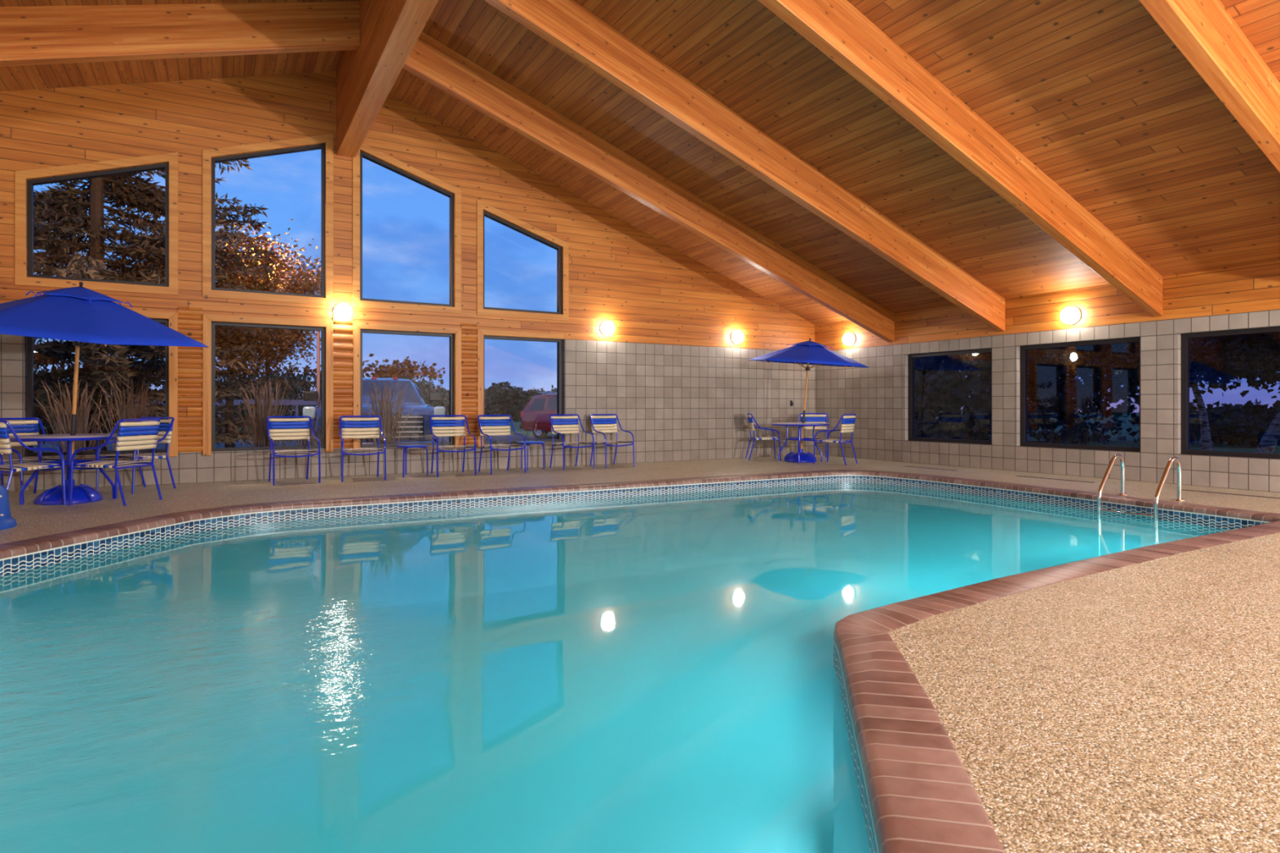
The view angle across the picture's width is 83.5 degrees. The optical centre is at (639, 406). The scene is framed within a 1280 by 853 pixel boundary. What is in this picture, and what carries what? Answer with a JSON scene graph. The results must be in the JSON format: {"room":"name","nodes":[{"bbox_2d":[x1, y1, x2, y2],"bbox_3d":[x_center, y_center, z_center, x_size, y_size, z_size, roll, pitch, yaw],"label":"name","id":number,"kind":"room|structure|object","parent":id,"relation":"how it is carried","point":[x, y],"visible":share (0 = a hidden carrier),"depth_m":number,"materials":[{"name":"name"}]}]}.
{"room":"indoor swimming pool","nodes":[
{"label":"indoor swimming pool","id":0,"kind":"room"},
{"bbox_2d":[0,71,814,491],"bbox_3d":[-4.409,-2.007,10.954,19.392,6.116,0.292,0,0,-30],"label":"wall","id":1,"kind":"structure","parent":0,"point":[671,371],"depth_m":11.62,"materials":[{"name":"brown wood"}]},
{"bbox_2d":[14,151,177,295],"bbox_3d":[-7.038,-2.480,9.366,1.700,1.943,0.174,0,0,-30],"label":"window","id":2,"kind":"structure","parent":1,"relation":"in","point":[171,286],"depth_m":9.28,"materials":[{"name":"brown wood"}]},
{"bbox_2d":[26,309,177,457],"bbox_3d":[-6.991,-0.302,9.384,1.590,1.957,0.192,0,0,-30],"label":"window","id":3,"kind":"structure","parent":1,"relation":"in","point":[170,319],"depth_m":9.66,"materials":[{"name":"brown wood"}]},
{"bbox_2d":[202,133,333,305],"bbox_3d":[-5.340,-2.791,10.354,1.670,2.564,0.174,0,0,-30],"label":"window","id":4,"kind":"structure","parent":1,"relation":"in","point":[209,289],"depth_m":10.25,"materials":[{"name":"brown wood"}]},
{"bbox_2d":[202,313,333,455],"bbox_3d":[-5.335,-0.302,10.346,1.660,1.957,0.192,0,0,-30],"label":"window","id":5,"kind":"structure","parent":1,"relation":"in","point":[210,321],"depth_m":10.17,"materials":[{"name":"orange wood"}]},
{"bbox_2d":[333,302,352,320],"bbox_3d":[-4.428,-1.419,10.706,0.270,0.270,0.170,0,0,-30],"label":"wall light","id":6,"kind":"object","parent":1,"relation":"attached to","point":[341,311],"visible":1,"depth_m":10.65,"materials":[{"name":"beige glass"}]},
{"bbox_2d":[352,142,461,314],"bbox_3d":[-3.667,-2.782,11.327,1.660,2.546,0.174,0,0,-30],"label":"window","id":7,"kind":"structure","parent":1,"relation":"in","point":[357,300],"depth_m":11.24,"materials":[{"name":"orange wood"}]},
{"bbox_2d":[352,321,461,450],"bbox_3d":[-3.663,-0.302,11.319,1.650,1.957,0.192,0,0,-30],"label":"window","id":8,"kind":"structure","parent":1,"relation":"in","point":[374,328],"depth_m":11.33,"materials":[{"name":"orange wood"}]},
{"bbox_2d":[476,328,563,447],"bbox_3d":[-2.050,-0.302,12.257,1.540,1.957,0.192,0,0,-30],"label":"window","id":9,"kind":"structure","parent":1,"relation":"in","point":[482,334],"depth_m":12.08,"materials":[{"name":"brown wood"}]},
{"bbox_2d":[476,199,568,320],"bbox_3d":[-2.012,-2.461,12.290,1.650,1.903,0.174,0,0,-30],"label":"window","id":10,"kind":"structure","parent":1,"relation":"in","point":[482,309],"depth_m":12.20,"materials":[{"name":"brown wood"}]},
{"bbox_2d":[600,320,614,335],"bbox_3d":[-0.572,-1.419,12.956,0.270,0.270,0.170,0,0,-30],"label":"wall light","id":11,"kind":"object","parent":1,"relation":"attached to","point":[606,327],"visible":1,"depth_m":12.90,"materials":[{"name":"beige glass"}]},
{"bbox_2d":[730,330,743,343],"bbox_3d":[1.978,-1.404,14.439,0.270,0.270,0.170,0,0,-30],"label":"wall light","id":12,"kind":"object","parent":1,"relation":"attached to","point":[736,336],"visible":1,"depth_m":14.38,"materials":[{"name":"beige glass"}]},
{"bbox_2d":[0,475,1269,852],"bbox_3d":[-0.239,1.704,5.390,8.621,1.195,14.482,0,0,35],"label":"pool tile border","id":13,"kind":"structure","parent":0,"point":[23,562],"depth_m":7.95,"materials":[{"name":"tile"}]},
{"bbox_2d":[0,482,1231,852],"bbox_3d":[0.189,1.229,4.200,13.650,0.001,10.070,0,0,-30],"label":"pool water","id":14,"kind":"object","parent":13,"relation":"in","point":[657,673],"visible":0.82,"depth_m":3.33,"materials":[{"name":"teal liquid"}]},
{"bbox_2d":[0,470,1279,852],"bbox_3d":[-0.227,1.079,5.385,9.213,0.063,15.046,0,0,35],"label":"pool edge","id":15,"kind":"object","parent":13,"relation":"on","point":[922,798],"depth_m":3.04,"materials":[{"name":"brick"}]},
{"bbox_2d":[0,0,1279,324],"bbox_3d":[0.003,-3.502,3.109,19.652,3.625,18.292,0,0,-30],"label":"ceiling","id":16,"kind":"structure","parent":0,"point":[1096,95],"depth_m":8.54,"materials":[{"name":"brown wood"}]},
{"bbox_2d":[0,1,359,66],"bbox_3d":[-7.599,-3.335,6.570,9.470,3.383,0.140,0,0,-30],"label":"ceiling beam","id":17,"kind":"structure","parent":16,"relation":"attached to","point":[36,34],"depth_m":7.91,"materials":[{"name":"brown wood"}]},
{"bbox_2d":[336,0,438,157],"bbox_3d":[0.033,-4.415,3.126,0.260,1.291,17.772,0,0,-30],"label":"ceiling beam","id":18,"kind":"structure","parent":16,"relation":"attached to","point":[390,29],"depth_m":8.42,"materials":[{"name":"brown wood"}]},
{"bbox_2d":[402,31,894,342],"bbox_3d":[0.783,-3.129,11.445,9.402,3.782,0.140,0,0,-30],"label":"ceiling beam","id":19,"kind":"structure","parent":16,"relation":"attached to","point":[429,60],"depth_m":10.83,"materials":[{"name":"brown wood"}]},
{"bbox_2d":[484,0,1004,332],"bbox_3d":[1.914,-3.129,9.500,9.402,3.782,0.140,0,0,-30],"label":"ceiling beam","id":20,"kind":"structure","parent":16,"relation":"attached to","point":[569,26],"depth_m":9.06,"materials":[{"name":"brown wood"}]},
{"bbox_2d":[758,0,1162,317],"bbox_3d":[3.065,-3.129,7.521,9.402,3.782,0.140,0,0,-30],"label":"ceiling beam","id":21,"kind":"structure","parent":16,"relation":"attached to","point":[836,28],"depth_m":7.70,"materials":[{"name":"brown wood"}]},
{"bbox_2d":[1138,0,1279,172],"bbox_3d":[4.207,-3.129,5.559,9.402,3.782,0.140,0,0,-30],"label":"ceiling beam","id":22,"kind":"structure","parent":16,"relation":"attached to","point":[1204,32],"depth_m":5.85,"materials":[{"name":"brown wood"}]},
{"bbox_2d":[0,454,1279,852],"bbox_3d":[0.003,1.051,3.109,19.132,0.001,17.772,0,0,-30],"label":"floor","id":23,"kind":"structure","parent":0,"point":[1135,708],"depth_m":2.90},
{"bbox_2d":[0,484,17,529],"bbox_3d":[-5.708,0.864,6.154,0.550,0.375,0.550,0,0,-30],"label":"plastic tub","id":24,"kind":"object","parent":23,"relation":"on","point":[6,521],"visible":1,"depth_m":6.20,"materials":[{"name":"blue plastic"}]},
{"bbox_2d":[0,417,63,493],"bbox_3d":[-7.199,0.594,8.345,0.625,0.921,0.595,0,0,28],"label":"patio chair","id":25,"kind":"object","parent":23,"relation":"on","point":[33,428],"visible":0.58,"depth_m":8.53,"materials":[{"name":"blue metal"}]},
{"bbox_2d":[0,420,66,505],"bbox_3d":[-6.468,0.594,7.401,0.595,0.921,0.625,0,0,13],"label":"patio chair","id":26,"kind":"object","parent":23,"relation":"on","point":[6,448],"visible":1,"depth_m":7.31,"materials":[{"name":"blue metal"}]},
{"bbox_2d":[8,433,125,505],"bbox_3d":[-6.314,0.684,7.931,1.102,0.734,1.102,0,0,-40],"label":"patio table","id":27,"kind":"object","parent":23,"relation":"on","point":[38,438],"visible":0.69,"depth_m":7.73,"materials":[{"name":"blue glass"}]},
{"bbox_2d":[33,479,103,505],"bbox_3d":[-6.314,0.931,7.931,0.610,0.240,0.610,0,0,-30],"label":"base","id":28,"kind":"object","parent":23,"relation":"on","point":[83,493],"visible":0.9,"depth_m":7.77,"materials":[{"name":"blue plastic"}]},
{"bbox_2d":[0,281,208,454],"bbox_3d":[-6.085,-0.159,7.769,2.475,2.376,2.167,0,0,42],"label":"patio umbrella","id":29,"kind":"object","parent":28,"relation":"in","point":[80,314],"visible":0.98,"depth_m":7.33,"materials":[{"name":"blue fabric"}]},
{"bbox_2d":[35,286,123,302],"bbox_3d":[-6.030,-1.231,7.731,0.785,0.121,0.763,4,6,-30],"label":"vent","id":30,"kind":"object","parent":29,"relation":"attached to","point":[77,294],"depth_m":7.54,"materials":[{"name":"blue fabric"}]},
{"bbox_2d":[69,418,162,506],"bbox_3d":[-5.717,0.594,7.863,0.625,0.921,0.595,0,0,7],"label":"patio chair","id":31,"kind":"object","parent":23,"relation":"on","point":[129,443],"visible":1,"depth_m":7.74,"materials":[{"name":"blue metal"}]},
{"bbox_2d":[95,417,176,493],"bbox_3d":[-6.290,0.594,8.986,0.595,0.921,0.625,0,0,16],"label":"patio chair","id":32,"kind":"object","parent":23,"relation":"on","point":[162,427],"visible":0.7,"depth_m":9.11,"materials":[{"name":"blue metal"}]},
{"bbox_2d":[266,415,320,485],"bbox_3d":[-4.823,0.594,9.960,0.595,0.921,0.624,0,0,-36],"label":"patio chair","id":33,"kind":"object","parent":23,"relation":"on","point":[300,426],"visible":1,"depth_m":10.08,"materials":[{"name":"blue metal"}]},
{"bbox_2d":[339,415,386,482],"bbox_3d":[-4.023,0.594,10.379,0.595,0.921,0.625,0,0,-26],"label":"patio chair","id":34,"kind":"object","parent":23,"relation":"on","point":[366,425],"visible":1,"depth_m":10.55,"materials":[{"name":"blue metal"}]},
{"bbox_2d":[395,444,428,477],"bbox_3d":[-3.436,0.818,10.820,0.464,0.467,0.464,0,0,-43],"label":"side table","id":35,"kind":"object","parent":23,"relation":"on","point":[405,446],"visible":1,"depth_m":10.80,"materials":[{"name":"blue metal"}]},
{"bbox_2d":[429,414,476,477],"bbox_3d":[-2.902,0.594,11.077,0.595,0.921,0.625,0,0,-28],"label":"patio chair","id":36,"kind":"object","parent":23,"relation":"on","point":[436,432],"visible":1,"depth_m":11.23,"materials":[{"name":"blue metal"}]},
{"bbox_2d":[477,414,525,475],"bbox_3d":[-2.218,0.594,11.429,0.595,0.921,0.625,0,0,-34],"label":"patio chair","id":37,"kind":"object","parent":23,"relation":"on","point":[491,427],"visible":1,"depth_m":11.57,"materials":[{"name":"blue metal"}]},
{"bbox_2d":[516,440,545,471],"bbox_3d":[-1.812,0.818,11.926,0.464,0.467,0.464,0,0,37],"label":"side table","id":38,"kind":"object","parent":23,"relation":"on","point":[528,442],"visible":0.88,"depth_m":11.83,"materials":[{"name":"blue metal"}]},
{"bbox_2d":[549,413,595,470],"bbox_3d":[-1.173,0.594,12.199,0.595,0.921,0.625,0,0,-32],"label":"patio chair","id":39,"kind":"object","parent":23,"relation":"on","point":[561,429],"visible":1,"depth_m":12.34,"materials":[{"name":"blue metal"}]},
{"bbox_2d":[589,413,634,468],"bbox_3d":[-0.509,0.594,12.608,0.595,0.921,0.625,0,0,-34],"label":"patio chair","id":40,"kind":"object","parent":23,"relation":"on","point":[594,422],"visible":0.98,"depth_m":12.73,"materials":[{"name":"blue metal"}]},
{"bbox_2d":[745,413,781,460],"bbox_3d":[2.425,0.594,14.203,0.625,0.921,0.595,0,0,0],"label":"patio chair","id":41,"kind":"object","parent":23,"relation":"on","point":[751,424],"visible":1,"depth_m":13.98,"materials":[{"name":"blue metal"}]},
{"bbox_2d":[783,448,817,462],"bbox_3d":[3.070,0.931,13.736,0.610,0.240,0.610,0,0,-30],"label":"base","id":42,"kind":"object","parent":23,"relation":"on","point":[805,457],"visible":0.86,"depth_m":13.55,"materials":[{"name":"blue plastic"}]},
{"bbox_2d":[749,337,868,448],"bbox_3d":[3.195,-0.139,13.626,2.064,2.332,2.073,0,0,35],"label":"patio umbrella","id":43,"kind":"object","parent":42,"relation":"in","point":[808,353],"visible":1,"depth_m":13.17,"materials":[{"name":"blue fabric"}]},
{"bbox_2d":[790,340,827,346],"bbox_3d":[3.220,-1.197,13.604,0.719,0.104,0.719,2,4,-30],"label":"vent","id":44,"kind":"object","parent":43,"relation":"attached to","point":[806,344],"depth_m":13.41,"materials":[{"name":"blue fabric"}]},
{"bbox_2d":[771,422,830,462],"bbox_3d":[3.070,0.684,13.736,1.102,0.734,1.102,0,0,16],"label":"patio table","id":45,"kind":"object","parent":23,"relation":"on","point":[799,424],"visible":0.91,"depth_m":13.57,"materials":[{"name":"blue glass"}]},
{"bbox_2d":[797,413,828,457],"bbox_3d":[3.513,0.594,14.526,0.595,0.921,0.625,0,0,14],"label":"patio chair","id":46,"kind":"object","parent":23,"relation":"on","point":[816,419],"visible":0.6,"depth_m":14.73,"materials":[{"name":"blue metal"}]},
{"bbox_2d":[813,413,857,465],"bbox_3d":[3.604,0.594,13.186,0.625,0.921,0.595,0,0,40],"label":"patio chair","id":47,"kind":"object","parent":23,"relation":"on","point":[849,427],"visible":1,"depth_m":13.06,"materials":[{"name":"blue metal"}]},
{"bbox_2d":[903,466,959,471],"bbox_3d":[4.912,1.047,12.141,0.100,0.006,1.050,0,0,-30],"label":"floor vent","id":48,"kind":"object","parent":23,"relation":"in","point":[904,466],"visible":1,"depth_m":12.10,"materials":[{"name":"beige metal"}]},
{"bbox_2d":[1014,475,1098,483],"bbox_3d":[5.968,1.047,10.325,0.100,0.006,1.150,0,0,-30],"label":"floor vent","id":49,"kind":"object","parent":23,"relation":"in","point":[1015,476],"visible":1,"depth_m":10.25,"materials":[{"name":"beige metal"}]},
{"bbox_2d":[1097,453,1186,520],"bbox_3d":[5.642,1.253,8.106,0.615,1.396,0.700,0,0,-30],"label":"pool ladder","id":50,"kind":"object","parent":23,"relation":"attached to","point":[1155,516],"visible":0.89,"depth_m":7.97,"materials":[{"name":"silver metal"}]},
{"bbox_2d":[1182,489,1279,499],"bbox_3d":[7.105,1.047,8.470,0.100,0.006,1.300,0,0,-30],"label":"floor vent","id":51,"kind":"object","parent":23,"relation":"in","point":[1182,490],"visible":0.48,"depth_m":8.54,"materials":[{"name":"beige metal"}]},
{"bbox_2d":[814,260,1279,493],"bbox_3d":[8.449,-0.384,7.871,0.262,2.870,18.032,0,0,-30],"label":"wall","id":52,"kind":"structure","parent":0,"point":[1247,296],"depth_m":11.14,"materials":[{"name":"tile"}]},
{"bbox_2d":[842,332,856,346],"bbox_3d":[4.253,-1.379,14.655,0.170,0.270,0.270,0,0,-30],"label":"wall light","id":53,"kind":"object","parent":52,"relation":"attached to","point":[849,339],"visible":1,"depth_m":14.59,"materials":[{"name":"beige glass"}]},
{"bbox_2d":[907,348,991,444],"bbox_3d":[5.574,-0.172,12.856,0.100,1.629,1.780,0,0,-30],"label":"window","id":54,"kind":"structure","parent":52,"relation":"in","point":[910,357],"depth_m":13.45,"materials":[{"name":"brown metal"}]},
{"bbox_2d":[1060,306,1081,324],"bbox_3d":[6.481,-1.379,10.826,0.170,0.270,0.270,0,0,-30],"label":"wall light","id":55,"kind":"object","parent":52,"relation":"attached to","point":[1068,315],"visible":1,"depth_m":10.77,"materials":[{"name":"beige glass"}]},
{"bbox_2d":[1019,337,1140,452],"bbox_3d":[6.696,-0.172,10.928,0.100,1.629,1.820,0,0,-30],"label":"window","id":56,"kind":"structure","parent":52,"relation":"in","point":[1023,349],"depth_m":11.30,"materials":[{"name":"brown metal"}]},
{"bbox_2d":[1180,326,1279,458],"bbox_3d":[7.829,-0.172,8.979,0.100,1.629,1.790,0,0,-30],"label":"window","id":57,"kind":"structure","parent":52,"relation":"in","point":[1184,338],"depth_m":9.68,"materials":[{"name":"brown metal"}]},
{"label":"outside","id":58,"kind":"structure","parent":0,"visible":0},
{"bbox_2d":[33,434,556,452],"bbox_3d":[-37.607,1.401,6.372,81.392,0.300,25.168,0,0,-30],"label":"car park","id":59,"kind":"structure","parent":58,"point":[513,437],"depth_m":24.70,"materials":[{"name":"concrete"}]},
{"bbox_2d":[33,159,320,451],"bbox_3d":[-12.228,-5.249,15.587,9.281,13.000,9.809,0,0,12],"label":"spruce tree","id":60,"kind":"object","parent":59,"relation":"on","point":[57,206],"visible":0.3,"depth_m":15.41,"materials":[{"name":"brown plant"}]},
{"bbox_2d":[107,218,320,447],"bbox_3d":[-10.220,-1.759,18.193,5.029,6.020,5.497,0,0,43],"label":"broadleaf tree","id":61,"kind":"object","parent":59,"relation":"on","point":[268,344],"visible":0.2,"depth_m":17.81,"materials":[{"name":"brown plant"}]},
{"bbox_2d":[128,399,320,430],"bbox_3d":[-20.570,0.471,32.044,13.235,1.560,0.150,0,0,-9],"label":"guard rail","id":62,"kind":"object","parent":59,"relation":"on","point":[297,402],"visible":0.05,"depth_m":32.66,"materials":[{"name":"grey metal"}]},
{"bbox_2d":[265,271,273,416],"bbox_3d":[-10.053,-1.259,19.372,0.400,5.020,0.400,0,0,-30],"label":"street lamp","id":63,"kind":"object","parent":59,"relation":"on","point":[267,376],"visible":0.02,"depth_m":19.32,"materials":[{"name":"black metal"}]},
{"bbox_2d":[316,330,319,405],"bbox_3d":[-6.317,-0.159,14.083,0.120,2.820,0.120,0,0,-30],"label":"flag pole","id":64,"kind":"object","parent":59,"relation":"on","point":[317,331],"visible":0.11,"depth_m":14.06,"materials":[{"name":"white"}]},
{"bbox_2d":[302,377,444,445],"bbox_3d":[-5.737,0.316,15.465,2.600,1.870,5.825,0,0,-21],"label":"pickup truck","id":65,"kind":"object","parent":59,"relation":"on","point":[416,428],"visible":0.4,"depth_m":13.25,"materials":[{"name":"blue paint"}]},
{"bbox_2d":[303,391,318,400],"bbox_3d":[-6.405,-0.204,13.949,0.260,0.190,0.130,0,0,-21],"label":"mirror","id":66,"kind":"object","parent":65,"relation":"attached to","point":[308,395],"depth_m":13.90,"materials":[{"name":"black mirror"}]},
{"bbox_2d":[362,414,423,439],"bbox_3d":[-4.726,0.371,12.863,1.626,0.440,0.358,0,0,-30],"label":"grille","id":67,"kind":"object","parent":65,"relation":"attached to","point":[413,429],"depth_m":13.04,"materials":[{"name":"silver metal"}]},
{"bbox_2d":[428,391,441,401],"bbox_3d":[-4.223,-0.204,14.795,0.260,0.190,0.130,0,0,-21],"label":"mirror","id":68,"kind":"object","parent":65,"relation":"attached to","point":[433,396],"depth_m":14.74,"materials":[{"name":"black mirror"}]},
{"bbox_2d":[520,391,556,438],"bbox_3d":[-2.343,0.341,27.971,4.660,1.820,1.852,0,0,30],"label":"car","id":69,"kind":"object","parent":59,"relation":"on","point":[535,417],"visible":0.31,"depth_m":27.89,"materials":[{"name":"red paint"}]},
{"bbox_3d":[-6.352,1.221,10.524,11.600,0.060,0.918,0,0,-30],"label":"planting bed","id":70,"kind":"object","parent":59,"relation":"on","visible":0},
{"bbox_2d":[34,379,118,452],"bbox_3d":[-7.795,0.406,9.868,0.837,1.592,0.791,0,0,30],"label":"ornamental grass","id":71,"kind":"object","parent":70,"relation":"on","point":[81,427],"depth_m":9.83,"materials":[{"name":"brown plant"}]},
{"bbox_2d":[88,374,164,450],"bbox_3d":[-7.303,0.377,10.245,0.857,1.650,0.902,0,0,-30],"label":"ornamental grass","id":72,"kind":"object","parent":70,"relation":"on","point":[135,412],"depth_m":10.16,"materials":[{"name":"brown plant"}]},
{"bbox_2d":[233,377,300,447],"bbox_3d":[-5.806,0.377,10.938,0.880,1.650,0.866,0,0,13],"label":"ornamental grass","id":73,"kind":"object","parent":70,"relation":"on","point":[261,427],"depth_m":10.90,"materials":[{"name":"brown plant"}]},
{"bbox_2d":[293,413,320,445],"bbox_3d":[-5.230,0.652,11.343,0.560,1.099,0.575,0,0,14],"label":"ornamental grass","id":74,"kind":"object","parent":70,"relation":"on","point":[312,439],"depth_m":11.32,"materials":[{"name":"brown plant"}]},
{"bbox_2d":[362,379,414,444],"bbox_3d":[-4.260,0.379,11.912,0.939,1.646,0.833,0,0,9],"label":"ornamental grass","id":75,"kind":"object","parent":70,"relation":"on","point":[388,422],"depth_m":11.86,"materials":[{"name":"brown plant"}]},
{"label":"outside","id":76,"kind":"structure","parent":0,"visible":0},
{"bbox_2d":[40,411,1279,453],"bbox_3d":[-24.036,1.376,61.215,300.000,0.350,250.000,0,0,-30],"label":"lawn","id":77,"kind":"structure","parent":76,"point":[1130,442],"depth_m":29.20,"materials":[{"name":"green plant"}]},
{"bbox_2d":[33,365,66,430],"bbox_3d":[-30.671,-0.336,35.898,3.505,3.760,3.176,0,0,-30],"label":"broadleaf tree","id":78,"kind":"object","parent":77,"relation":"on","point":[35,370],"visible":0.02,"depth_m":36.11,"materials":[{"name":"green plant"}]},
{"bbox_2d":[56,359,107,411],"bbox_3d":[-31.561,-0.529,39.907,4.279,4.298,3.778,0,0,26],"label":"broadleaf tree","id":79,"kind":"object","parent":77,"relation":"on","point":[71,365],"visible":0.02,"depth_m":39.97,"materials":[{"name":"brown plant"}]},
{"bbox_2d":[106,375,164,418],"bbox_3d":[-32.180,-0.661,45.858,4.374,3.886,4.356,0,0,24],"label":"broadleaf tree","id":80,"kind":"object","parent":77,"relation":"on","point":[150,385],"visible":0.05,"depth_m":45.83,"materials":[{"name":"green plant"}]},
{"bbox_2d":[215,378,236,417],"bbox_3d":[-29.950,-0.346,49.674,4.226,3.931,4.466,0,0,0],"label":"broadleaf tree","id":81,"kind":"object","parent":77,"relation":"on","point":[220,380],"visible":0.02,"depth_m":50.23,"materials":[{"name":"green plant"}]},
{"bbox_2d":[215,368,275,426],"bbox_3d":[-23.165,-0.480,41.879,3.629,3.721,4.287,0,0,-30],"label":"broadleaf tree","id":82,"kind":"object","parent":77,"relation":"on","point":[242,413],"visible":0.11,"depth_m":41.66,"materials":[{"name":"green plant"}]},
{"bbox_2d":[243,366,303,425],"bbox_3d":[-23.251,-0.626,45.728,4.534,4.387,4.022,0,0,21],"label":"broadleaf tree","id":83,"kind":"object","parent":77,"relation":"on","point":[273,371],"visible":0.1,"depth_m":45.66,"materials":[{"name":"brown plant"}]},
{"bbox_2d":[273,364,320,422],"bbox_3d":[-17.898,-0.310,38.135,3.559,4.084,3.651,0,0,-13],"label":"broadleaf tree","id":84,"kind":"object","parent":77,"relation":"on","point":[290,374],"visible":0.33,"depth_m":37.72,"materials":[{"name":"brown plant"}]},
{"bbox_2d":[362,353,404,378],"bbox_3d":[-14.743,-0.808,39.796,4.069,4.341,3.932,0,0,32],"label":"broadleaf tree","id":85,"kind":"object","parent":77,"relation":"on","point":[381,371],"visible":0.08,"depth_m":39.96,"materials":[{"name":"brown plant"}]},
{"bbox_2d":[369,355,431,404],"bbox_3d":[-14.903,-0.937,43.960,4.098,4.376,4.128,0,0,-30],"label":"broadleaf tree","id":86,"kind":"object","parent":77,"relation":"on","point":[409,375],"visible":0.11,"depth_m":44.07,"materials":[{"name":"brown plant"}]},
{"bbox_2d":[395,360,448,409],"bbox_3d":[-14.281,-0.642,46.029,3.782,4.631,4.636,0,0,-30],"label":"broadleaf tree","id":87,"kind":"object","parent":77,"relation":"on","point":[432,374],"visible":0.22,"depth_m":45.70,"materials":[{"name":"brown plant"}]},
{"bbox_2d":[433,387,485,420],"bbox_3d":[-13.858,-0.240,51.859,4.682,3.363,4.302,0,0,-30],"label":"broadleaf tree","id":88,"kind":"object","parent":77,"relation":"on","point":[444,402],"visible":0.08,"depth_m":50.51,"materials":[{"name":"green plant"}]},
{"bbox_2d":[484,386,517,420],"bbox_3d":[-13.112,-0.141,61.956,5.608,3.252,5.298,0,0,-30],"label":"broadleaf tree","id":89,"kind":"object","parent":77,"relation":"on","point":[486,402],"visible":0.06,"depth_m":60.95,"materials":[{"name":"green plant"}]},
{"bbox_2d":[484,381,536,421],"bbox_3d":[-10.893,-0.187,60.039,4.780,3.955,5.218,0,0,10],"label":"broadleaf tree","id":90,"kind":"object","parent":77,"relation":"on","point":[506,400],"visible":0.85,"depth_m":58.93,"materials":[{"name":"green plant"}]},
{"bbox_2d":[516,386,550,409],"bbox_3d":[-10.342,-0.068,64.135,5.635,3.307,5.131,0,0,-30],"label":"broadleaf tree","id":91,"kind":"object","parent":77,"relation":"on","point":[525,392],"visible":0.06,"depth_m":63.15,"materials":[{"name":"green plant"}]},
{"bbox_2d":[527,386,551,395],"bbox_3d":[-8.919,-0.242,65.588,4.841,3.043,5.499,0,0,-30],"label":"broadleaf tree","id":92,"kind":"object","parent":77,"relation":"on","point":[541,389],"visible":0.02,"depth_m":65.03,"materials":[{"name":"green plant"}]},
{"bbox_2d":[530,384,556,398],"bbox_3d":[-7.147,-0.203,60.082,4.730,3.254,4.736,0,0,-30],"label":"broadleaf tree","id":93,"kind":"object","parent":77,"relation":"on","point":[554,389],"visible":0.02,"depth_m":60.09,"materials":[{"name":"green plant"}]},
{"bbox_2d":[914,355,1031,440],"bbox_3d":[8.207,-1.258,21.767,6.818,5.817,6.242,0,0,21],"label":"broadleaf tree","id":94,"kind":"object","parent":77,"relation":"on","point":[939,359],"visible":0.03,"depth_m":20.23,"materials":[{"name":"green plant"}]},
{"bbox_2d":[914,346,1139,447],"bbox_3d":[9.172,-1.203,18.217,6.075,5.967,6.026,0,0,-30],"label":"broadleaf tree","id":95,"kind":"object","parent":77,"relation":"on","point":[1046,401],"visible":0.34,"depth_m":17.68,"materials":[{"name":"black plant"}]},
{"bbox_2d":[979,346,1139,442],"bbox_3d":[15.407,-0.937,25.787,6.851,5.691,6.001,0,0,-8],"label":"broadleaf tree","id":96,"kind":"object","parent":77,"relation":"on","point":[1078,390],"visible":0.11,"depth_m":24.46,"materials":[{"name":"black plant"}]},
{"bbox_2d":[1034,337,1279,450],"bbox_3d":[11.149,-0.761,14.846,5.124,4.040,5.457,0,0,-19],"label":"birch tree","id":97,"kind":"object","parent":77,"relation":"on","point":[1109,356],"visible":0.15,"depth_m":14.46,"materials":[{"name":"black plant"}]},
{"bbox_2d":[1136,398,1279,446],"bbox_3d":[18.408,0.485,22.084,4.938,1.650,4.732,0,0,42],"label":"broadleaf tree","id":98,"kind":"object","parent":77,"relation":"on","point":[1233,425],"visible":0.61,"depth_m":20.97,"materials":[{"name":"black plant"}]},
{"bbox_2d":[1189,332,1279,453],"bbox_3d":[11.011,-0.676,11.171,5.237,3.927,5.489,0,0,-2],"label":"birch tree","id":99,"kind":"object","parent":77,"relation":"on","point":[1266,358],"visible":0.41,"depth_m":11.40,"materials":[{"name":"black plant"}]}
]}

